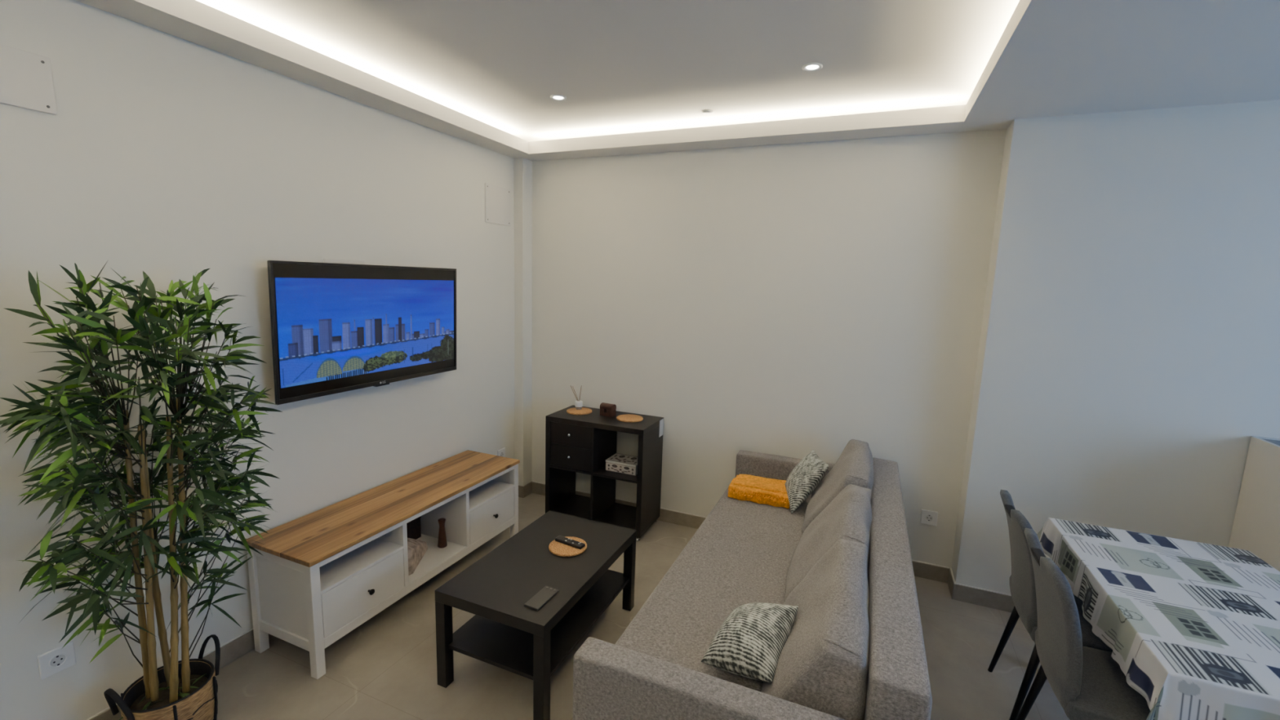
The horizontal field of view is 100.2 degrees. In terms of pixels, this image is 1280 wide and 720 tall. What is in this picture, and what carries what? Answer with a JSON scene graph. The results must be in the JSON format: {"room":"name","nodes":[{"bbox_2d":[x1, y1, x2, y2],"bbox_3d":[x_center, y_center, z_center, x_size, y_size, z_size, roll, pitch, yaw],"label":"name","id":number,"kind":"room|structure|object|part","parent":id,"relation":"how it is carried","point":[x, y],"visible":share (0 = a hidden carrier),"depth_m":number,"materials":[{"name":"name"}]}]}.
{"room":"living room","nodes":[
{"label":"living room","id":0,"kind":"room"},
{"bbox_2d":[0,0,515,719],"bbox_3d":[-2.013,-0.019,1.964,0.100,2.915,5.200,5,9,23],"label":"wall","id":1,"kind":"structure","parent":0,"point":[167,157],"depth_m":2.23,"materials":[{"name":"white paint"}]},
{"bbox_2d":[0,44,57,115],"bbox_3d":[-2.002,-0.892,1.657,0.013,0.178,0.264,5,9,23],"label":"access panel","id":2,"kind":"object","parent":1,"relation":"attached to","point":[26,80],"visible":1,"depth_m":1.72,"materials":[{"name":"white plastic"}]},
{"bbox_2d":[37,641,75,679],"bbox_3d":[-2.079,1.071,1.908,0.012,0.090,0.090,5,9,23],"label":"wall socket","id":3,"kind":"object","parent":1,"relation":"attached to","point":[59,659],"visible":1,"depth_m":1.90,"materials":[{"name":"white plastic"}]},
{"bbox_2d":[48,653,66,667],"bbox_3d":[-2.074,1.072,1.906,0.002,0.047,0.047,5,9,23],"label":"socket","id":4,"kind":"object","parent":3,"relation":"attached to","point":[55,660],"depth_m":1.91,"materials":[{"name":"white plastic"}]},
{"bbox_2d":[89,629,274,719],"bbox_3d":[-2.032,1.387,2.091,0.011,0.097,5.069,5,9,23],"label":"baseboard","id":5,"kind":"structure","parent":1,"relation":"attached to","point":[241,646],"depth_m":2.44,"materials":[{"name":"grey tile"}]},
{"bbox_2d":[323,258,364,264],"bbox_3d":[-1.554,-0.453,2.819,0.008,0.149,0.238,5,9,23],"label":"cable plate","id":6,"kind":"object","parent":1,"relation":"attached to","point":[325,260],"visible":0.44,"depth_m":2.80,"materials":[{"name":"white plastic"}]},
{"bbox_2d":[266,260,456,404],"bbox_3d":[-1.463,-0.188,2.955,0.114,0.663,1.163,5,9,23],"label":"television","id":7,"kind":"object","parent":1,"relation":"attached to","point":[335,328],"visible":1,"depth_m":2.79,"materials":[{"name":"black plastic"}]},
{"bbox_2d":[484,182,511,226],"bbox_3d":[-1.034,-1.127,3.900,0.013,0.268,0.286,5,9,23],"label":"access panel","id":8,"kind":"object","parent":1,"relation":"attached to","point":[497,199],"visible":1,"depth_m":3.89,"materials":[{"name":"white plastic"}]},
{"bbox_2d":[497,447,505,457],"bbox_3d":[-1.086,0.742,4.192,0.012,0.090,0.090,5,9,23],"label":"wall socket","id":9,"kind":"object","parent":1,"relation":"attached to","point":[501,452],"visible":0.73,"depth_m":4.19,"materials":[{"name":"white plastic"}]},
{"bbox_2d":[513,157,532,486],"bbox_3d":[-0.930,-0.203,4.260,0.082,2.668,0.120,5,9,23],"label":"wall","id":10,"kind":"structure","parent":0,"point":[522,167],"depth_m":4.20,"materials":[{"name":"white paint"}]},
{"bbox_2d":[215,493,1070,719],"bbox_3d":[0.740,1.726,1.006,6.200,0.080,5.400,5,9,23],"label":"floor","id":11,"kind":"structure","parent":0,"point":[384,668],"depth_m":2.47,"materials":[{"name":"beige tile"}]},
{"bbox_2d":[0,261,282,719],"bbox_3d":[-1.645,0.562,1.910,0.696,1.805,0.862,5,9,23],"label":"bamboo","id":12,"kind":"object","parent":11,"relation":"on","point":[187,688],"visible":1,"depth_m":1.83,"materials":[{"name":"green plant"}]},
{"bbox_2d":[103,634,220,719],"bbox_3d":[-1.738,1.280,1.983,0.276,0.359,0.332,5,9,23],"label":"basket","id":13,"kind":"object","parent":11,"relation":"on","point":[187,688],"depth_m":1.95,"materials":[{"name":"beige wicker"}]},
{"bbox_2d":[245,449,519,679],"bbox_3d":[-1.315,1.028,3.075,0.465,0.560,1.494,5,9,23],"label":"tv stand","id":14,"kind":"object","parent":11,"relation":"on","point":[321,575],"visible":0.94,"depth_m":2.66,"materials":[{"name":"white wood"}]},
{"bbox_3d":[-1.788,1.110,2.503,0.042,0.538,0.042,5,9,23],"label":"leg","id":15,"kind":"part","parent":14,"relation":"part of","materials":[{"name":"white wood"}]},
{"bbox_3d":[-1.607,1.069,2.419,0.348,0.420,0.034,5,9,23],"label":"panel","id":16,"kind":"part","parent":14,"relation":"part of","materials":[{"name":"white wood"}]},
{"bbox_3d":[-1.429,1.144,2.352,0.042,0.538,0.042,5,9,23],"label":"leg","id":17,"kind":"part","parent":14,"relation":"part of","materials":[{"name":"white wood"}]},
{"bbox_2d":[319,537,403,594],"bbox_3d":[-1.504,0.976,2.634,0.425,0.014,0.454,5,9,23],"label":"shelf","id":18,"kind":"object","parent":14,"relation":"attached to","point":[337,573],"depth_m":2.59,"materials":[{"name":"white wood"}]},
{"bbox_3d":[-1.497,1.090,2.647,0.400,0.209,0.448,5,9,23],"label":"drawer","id":19,"kind":"part","parent":14,"relation":"part of","materials":[{"name":"white wood"}]},
{"bbox_3d":[-1.296,1.115,2.576,0.030,0.029,0.029,5,9,23],"label":"knob","id":20,"kind":"part","parent":14,"relation":"part of","materials":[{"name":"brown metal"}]},
{"bbox_2d":[245,449,519,567],"bbox_3d":[-1.315,0.762,3.039,0.446,0.022,1.494,5,9,23],"label":"countertop","id":21,"kind":"structure","parent":14,"relation":"on","point":[309,540],"depth_m":2.79,"materials":[{"name":"brown wood"}]},
{"bbox_2d":[406,516,421,539],"bbox_3d":[-1.422,1.019,3.252,0.084,0.171,0.159,5,9,23],"label":"wooden box","id":22,"kind":"object","parent":14,"relation":"on","point":[413,528],"visible":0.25,"depth_m":3.26,"materials":[{"name":"black wood"}]},
{"bbox_3d":[-1.323,0.978,3.072,0.432,0.416,1.394,5,9,23],"label":"rail","id":23,"kind":"part","parent":14,"relation":"part of","materials":[{"name":"white wood"}]},
{"bbox_2d":[407,537,427,575],"bbox_3d":[-1.299,1.068,2.997,0.118,0.158,0.330,1,9,-6],"label":"stone block","id":24,"kind":"object","parent":14,"relation":"on","point":[416,549],"visible":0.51,"depth_m":2.97,"materials":[{"name":"beige stone"}]},
{"bbox_2d":[437,518,447,547],"bbox_3d":[-1.186,1.035,3.204,0.054,0.169,0.054,5,9,23],"label":"wooden vase","id":25,"kind":"object","parent":14,"relation":"on","point":[442,543],"visible":1,"depth_m":3.19,"materials":[{"name":"brown wood"}]},
{"bbox_2d":[468,480,514,511],"bbox_3d":[-1.131,0.859,3.494,0.425,0.014,0.445,5,9,23],"label":"shelf","id":26,"kind":"object","parent":14,"relation":"attached to","point":[486,494],"depth_m":3.47,"materials":[{"name":"white wood"}]},
{"bbox_3d":[-1.124,0.974,3.506,0.400,0.209,0.439,5,9,23],"label":"drawer","id":27,"kind":"part","parent":14,"relation":"part of","materials":[{"name":"white wood"}]},
{"bbox_3d":[-1.039,0.891,3.726,0.348,0.420,0.034,5,9,23],"label":"panel","id":28,"kind":"part","parent":14,"relation":"part of","materials":[{"name":"white wood"}]},
{"bbox_3d":[-0.862,0.967,3.659,0.042,0.538,0.042,5,9,23],"label":"leg","id":29,"kind":"part","parent":14,"relation":"part of","materials":[{"name":"white wood"}]},
{"bbox_2d":[435,510,636,719],"bbox_3d":[-0.457,1.177,2.630,0.552,0.450,0.902,5,9,23],"label":"coffee table","id":30,"kind":"object","parent":11,"relation":"on","point":[503,633],"visible":0.97,"depth_m":2.40,"materials":[{"name":"black wood"}]},
{"bbox_3d":[-0.855,1.233,2.341,0.049,0.400,0.049,5,9,23],"label":"leg","id":31,"kind":"part","parent":30,"relation":"part of","materials":[{"name":"black wood"}]},
{"bbox_2d":[448,568,629,679],"bbox_3d":[-0.458,1.217,2.635,0.528,0.018,0.858,5,9,23],"label":"shelf","id":32,"kind":"object","parent":30,"relation":"attached to","point":[508,648],"depth_m":2.40,"materials":[{"name":"black wood"}]},
{"bbox_2d":[524,586,559,610],"bbox_3d":[-0.413,1.002,2.254,0.072,0.011,0.156,6,9,24],"label":"mobile phone","id":33,"kind":"object","parent":30,"relation":"on","point":[546,593],"visible":1,"depth_m":2.25,"materials":[{"name":"grey plastic"}]},
{"bbox_3d":[-0.394,1.277,2.148,0.049,0.400,0.049,5,9,23],"label":"leg","id":34,"kind":"part","parent":30,"relation":"part of","materials":[{"name":"black wood"}]},
{"bbox_2d":[548,536,586,556],"bbox_3d":[-0.362,0.938,2.690,0.190,0.012,0.190,5,9,23],"label":"cork coaster","id":35,"kind":"object","parent":30,"relation":"on","point":[557,548],"visible":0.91,"depth_m":2.65,"materials":[{"name":"beige wood"}]},
{"bbox_2d":[555,535,585,549],"bbox_3d":[-0.354,0.921,2.703,0.164,0.019,0.042,7,10,29],"label":"remote control","id":36,"kind":"object","parent":35,"relation":"on","point":[560,539],"visible":1,"depth_m":2.69,"materials":[{"name":"black plastic"}]},
{"bbox_3d":[-0.059,1.171,2.925,0.049,0.400,0.049,5,9,23],"label":"leg","id":37,"kind":"part","parent":30,"relation":"part of","materials":[{"name":"black wood"}]},
{"bbox_2d":[545,404,663,541],"bbox_3d":[-0.269,0.810,3.940,0.766,0.802,0.413,5,9,22],"label":"shelf unit","id":38,"kind":"object","parent":11,"relation":"on","point":[578,443],"visible":0.87,"depth_m":3.85,"materials":[{"name":"black wood"}]},
{"bbox_3d":[-0.430,0.676,3.989,0.332,0.158,0.354,5,9,22],"label":"drawer","id":39,"kind":"part","parent":38,"relation":"part of","materials":[{"name":"black wood"}]},
{"bbox_3d":[-0.425,0.515,3.965,0.332,0.159,0.354,5,9,22],"label":"drawer","id":40,"kind":"part","parent":38,"relation":"part of","materials":[{"name":"black wood"}]},
{"bbox_2d":[566,407,591,414],"bbox_3d":[-0.454,0.383,4.003,0.190,0.012,0.190,5,9,23],"label":"cork coaster","id":41,"kind":"object","parent":38,"relation":"on","point":[584,411],"visible":0.92,"depth_m":3.97,"materials":[{"name":"beige wood"}]},
{"bbox_2d":[570,385,582,409],"bbox_3d":[-0.484,0.279,4.032,0.110,0.182,0.056,5,9,23],"label":"reed diffuser","id":42,"kind":"object","parent":41,"relation":"on","point":[579,404],"visible":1,"depth_m":4.01,"materials":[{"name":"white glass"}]},
{"bbox_2d":[574,400,582,409],"bbox_3d":[-0.461,0.341,4.031,0.056,0.062,0.056,5,9,23],"label":"jar","id":43,"kind":"object","parent":42,"relation":"on","point":[579,404],"depth_m":4.01,"materials":[{"name":"white ceramic"}]},
{"bbox_3d":[-0.265,0.780,3.946,0.693,0.017,0.386,5,9,22],"label":"shelf","id":44,"kind":"part","parent":38,"relation":"part of","materials":[{"name":"black wood"}]},
{"bbox_2d":[600,402,616,417],"bbox_3d":[-0.236,0.363,3.917,0.100,0.090,0.072,6,10,28],"label":"chest","id":45,"kind":"object","parent":38,"relation":"on","point":[608,410],"visible":1,"depth_m":3.89,"materials":[{"name":"wood"}]},
{"bbox_3d":[-0.234,0.339,3.916,0.100,0.041,0.068,6,10,28],"label":"lid","id":46,"kind":"part","parent":45,"relation":"part of","materials":[{"name":"wood"}]},
{"bbox_2d":[605,453,637,475],"bbox_3d":[-0.103,0.750,3.852,0.240,0.079,0.176,5,9,23],"label":"decorative box","id":47,"kind":"object","parent":38,"relation":"on","point":[618,463],"visible":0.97,"depth_m":3.79,"materials":[{"name":"grey paper"}]},
{"bbox_2d":[605,462,635,475],"bbox_3d":[-0.137,0.768,3.775,0.234,0.062,0.001,5,9,23],"label":"print","id":48,"kind":"object","parent":47,"relation":"attached to","point":[612,467],"depth_m":3.77},
{"bbox_3d":[-0.102,0.719,3.847,0.240,0.014,0.176,5,9,23],"label":"lid","id":49,"kind":"part","parent":47,"relation":"part of","materials":[{"name":"grey paper"}]},
{"bbox_2d":[606,453,637,465],"bbox_3d":[-0.101,0.712,3.846,0.234,0.001,0.170,5,9,23],"label":"print","id":50,"kind":"object","parent":47,"relation":"on","point":[622,458],"depth_m":3.84},
{"bbox_2d":[616,413,643,422],"bbox_3d":[-0.074,0.419,3.843,0.190,0.012,0.190,5,9,23],"label":"cork coaster","id":51,"kind":"object","parent":38,"relation":"on","point":[628,418],"visible":1,"depth_m":3.82,"materials":[{"name":"beige wood"}]},
{"bbox_2d":[572,449,932,719],"bbox_3d":[0.679,1.067,2.521,1.002,0.771,2.272,5,9,23],"label":"sofa","id":52,"kind":"object","parent":11,"relation":"on","point":[744,552],"visible":0.63,"depth_m":1.92,"materials":[{"name":"fabric"}]},
{"bbox_3d":[0.200,1.224,1.558,0.865,0.602,0.102,5,9,23],"label":"armrest","id":53,"kind":"part","parent":52,"relation":"part of","materials":[{"name":"fabric"}]},
{"bbox_3d":[0.611,1.070,2.550,0.855,0.202,2.072,5,9,23],"label":"seat","id":54,"kind":"part","parent":52,"relation":"part of","materials":[{"name":"fabric"}]},
{"bbox_2d":[700,602,798,683],"bbox_3d":[0.385,0.941,1.798,0.256,0.222,0.287,-7,12,-44],"label":"throw pillow","id":55,"kind":"object","parent":52,"relation":"on","point":[751,642],"visible":0.98,"depth_m":1.74,"materials":[{"name":"fabric"}]},
{"bbox_2d":[726,472,789,507],"bbox_3d":[0.767,0.815,3.338,0.413,0.100,0.254,5,9,23],"label":"throw blanket","id":56,"kind":"object","parent":52,"relation":"on","point":[747,487],"visible":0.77,"depth_m":3.28,"materials":[{"name":"fabric"}]},
{"bbox_3d":[1.058,0.956,3.533,0.865,0.602,0.102,5,9,23],"label":"armrest","id":57,"kind":"part","parent":52,"relation":"part of","materials":[{"name":"fabric"}]},
{"bbox_2d":[784,449,829,514],"bbox_3d":[0.983,0.719,3.188,0.199,0.318,0.262,3,9,6],"label":"throw pillow","id":58,"kind":"object","parent":52,"relation":"on","point":[809,472],"visible":1,"depth_m":3.10,"materials":[{"name":"fabric"}]},
{"bbox_2d":[759,542,871,719],"bbox_3d":[0.613,0.905,1.818,0.354,0.389,0.686,5,9,23],"label":"cushion","id":59,"kind":"object","parent":52,"relation":"on","point":[824,665],"visible":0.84,"depth_m":1.59,"materials":[{"name":"fabric"}]},
{"bbox_2d":[781,481,870,603],"bbox_3d":[0.878,0.825,2.431,0.350,0.376,0.693,5,9,23],"label":"cushion","id":60,"kind":"object","parent":52,"relation":"on","point":[846,518],"visible":0.58,"depth_m":2.31,"materials":[{"name":"fabric"}]},
{"bbox_2d":[803,440,873,532],"bbox_3d":[1.143,0.725,3.037,0.354,0.428,0.671,5,9,23],"label":"cushion","id":61,"kind":"object","parent":52,"relation":"on","point":[855,464],"visible":0.56,"depth_m":2.90,"materials":[{"name":"fabric"}]},
{"bbox_3d":[1.073,1.059,2.368,0.162,0.684,2.037,5,9,23],"label":"backrest","id":62,"kind":"part","parent":52,"relation":"part of","materials":[{"name":"fabric"}]},
{"bbox_2d":[987,489,1112,719],"bbox_3d":[1.785,1.074,2.238,0.527,0.914,0.421,5,9,23],"label":"dining chair","id":63,"kind":"object","parent":11,"relation":"on","point":[1022,582],"visible":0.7,"depth_m":2.18,"materials":[{"name":"fabric"}]},
{"bbox_3d":[1.704,1.286,2.486,0.108,0.415,0.035,10,11,42],"label":"leg","id":64,"kind":"part","parent":63,"relation":"part of","materials":[{"name":"black metal"}]},
{"bbox_3d":[1.622,0.867,2.281,0.160,0.527,0.416,5,9,23],"label":"backrest","id":65,"kind":"part","parent":63,"relation":"part of","materials":[{"name":"fabric"}]},
{"bbox_3d":[1.572,1.328,2.181,0.108,0.415,0.035,2,9,3],"label":"leg","id":66,"kind":"part","parent":63,"relation":"part of","materials":[{"name":"black metal"}]},
{"bbox_3d":[1.829,1.094,2.221,0.410,0.076,0.421,5,9,23],"label":"seat","id":67,"kind":"part","parent":63,"relation":"part of","materials":[{"name":"fabric"}]},
{"bbox_2d":[1016,528,1150,719],"bbox_3d":[1.617,1.126,1.853,0.527,0.914,0.421,5,9,23],"label":"dining chair","id":68,"kind":"object","parent":11,"relation":"on","point":[1087,683],"visible":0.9,"depth_m":1.78,"materials":[{"name":"fabric"}]},
{"bbox_3d":[1.537,1.339,2.101,0.108,0.415,0.035,10,11,42],"label":"leg","id":69,"kind":"part","parent":68,"relation":"part of","materials":[{"name":"black metal"}]},
{"bbox_3d":[1.455,0.919,1.896,0.160,0.527,0.416,5,9,23],"label":"backrest","id":70,"kind":"part","parent":68,"relation":"part of","materials":[{"name":"fabric"}]},
{"bbox_3d":[1.662,1.146,1.836,0.410,0.076,0.421,5,9,23],"label":"seat","id":71,"kind":"part","parent":68,"relation":"part of","materials":[{"name":"fabric"}]},
{"bbox_2d":[1228,435,1279,571],"bbox_3d":[3.025,0.995,2.207,0.600,1.152,0.652,5,9,23],"label":"base cabinet","id":72,"kind":"object","parent":11,"relation":"on","point":[1255,529],"visible":0.46,"depth_m":2.44,"materials":[{"name":"white"}]},
{"bbox_3d":[2.002,1.209,1.922,0.674,0.750,1.095,5,9,23],"label":"dining table","id":73,"kind":"object","parent":11,"relation":"on","visible":0},
{"bbox_2d":[1036,517,1279,719],"bbox_3d":[2.005,0.955,1.883,0.817,0.244,1.220,5,9,23],"label":"tablecloth","id":74,"kind":"object","parent":73,"relation":"on","point":[1193,628],"visible":0.98,"depth_m":1.80,"materials":[{"name":"fabric"}]},
{"bbox_2d":[75,0,1279,160],"bbox_3d":[0.874,-1.059,0.570,6.100,0.227,5.200,5,9,23],"label":"ceiling","id":75,"kind":"structure","parent":0,"point":[485,73],"depth_m":2.34,"materials":[{"name":"white paint"}]},
{"bbox_2d":[550,94,566,100],"bbox_3d":[-0.469,-1.506,3.070,0.094,0.006,0.094,5,9,23],"label":"recessed light","id":76,"kind":"object","parent":75,"relation":"in","point":[557,97],"visible":1,"depth_m":3.06,"materials":[{"name":"white plastic"}]},
{"bbox_2d":[701,110,713,115],"bbox_3d":[0.410,-1.502,3.249,0.072,0.011,0.072,5,9,23],"label":"cap","id":77,"kind":"object","parent":75,"relation":"attached to","point":[704,112],"visible":1,"depth_m":3.23,"materials":[{"name":"white plastic"}]},
{"bbox_2d":[801,62,822,71],"bbox_3d":[0.815,-1.384,2.529,0.094,0.006,0.094,5,9,23],"label":"recessed light","id":78,"kind":"object","parent":75,"relation":"in","point":[811,66],"visible":1,"depth_m":2.52,"materials":[{"name":"white"}]},
{"bbox_2d":[528,103,1006,568],"bbox_3d":[0.483,-0.209,3.766,3.257,2.915,0.100,5,9,23],"label":"wall","id":79,"kind":"structure","parent":0,"point":[793,300],"depth_m":3.51,"materials":[{"name":"white paint"}]},
{"bbox_2d":[86,480,1014,719],"bbox_3d":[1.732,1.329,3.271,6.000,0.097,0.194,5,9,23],"label":"baseboard","id":80,"kind":"structure","parent":79,"relation":"attached to","point":[940,574],"depth_m":3.32,"materials":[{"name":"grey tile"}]},
{"bbox_2d":[920,509,937,525],"bbox_3d":[1.784,0.973,3.300,0.090,0.090,0.012,5,9,23],"label":"wall socket","id":81,"kind":"object","parent":79,"relation":"attached to","point":[927,517],"visible":1,"depth_m":3.30,"materials":[{"name":"white plastic"}]},
{"bbox_2d":[951,99,1279,594],"bbox_3d":[3.289,0.193,2.502,2.943,2.668,0.283,5,9,23],"label":"wall","id":82,"kind":"structure","parent":0,"point":[1128,366],"depth_m":2.67,"materials":[{"name":"white paint"}]}
]}

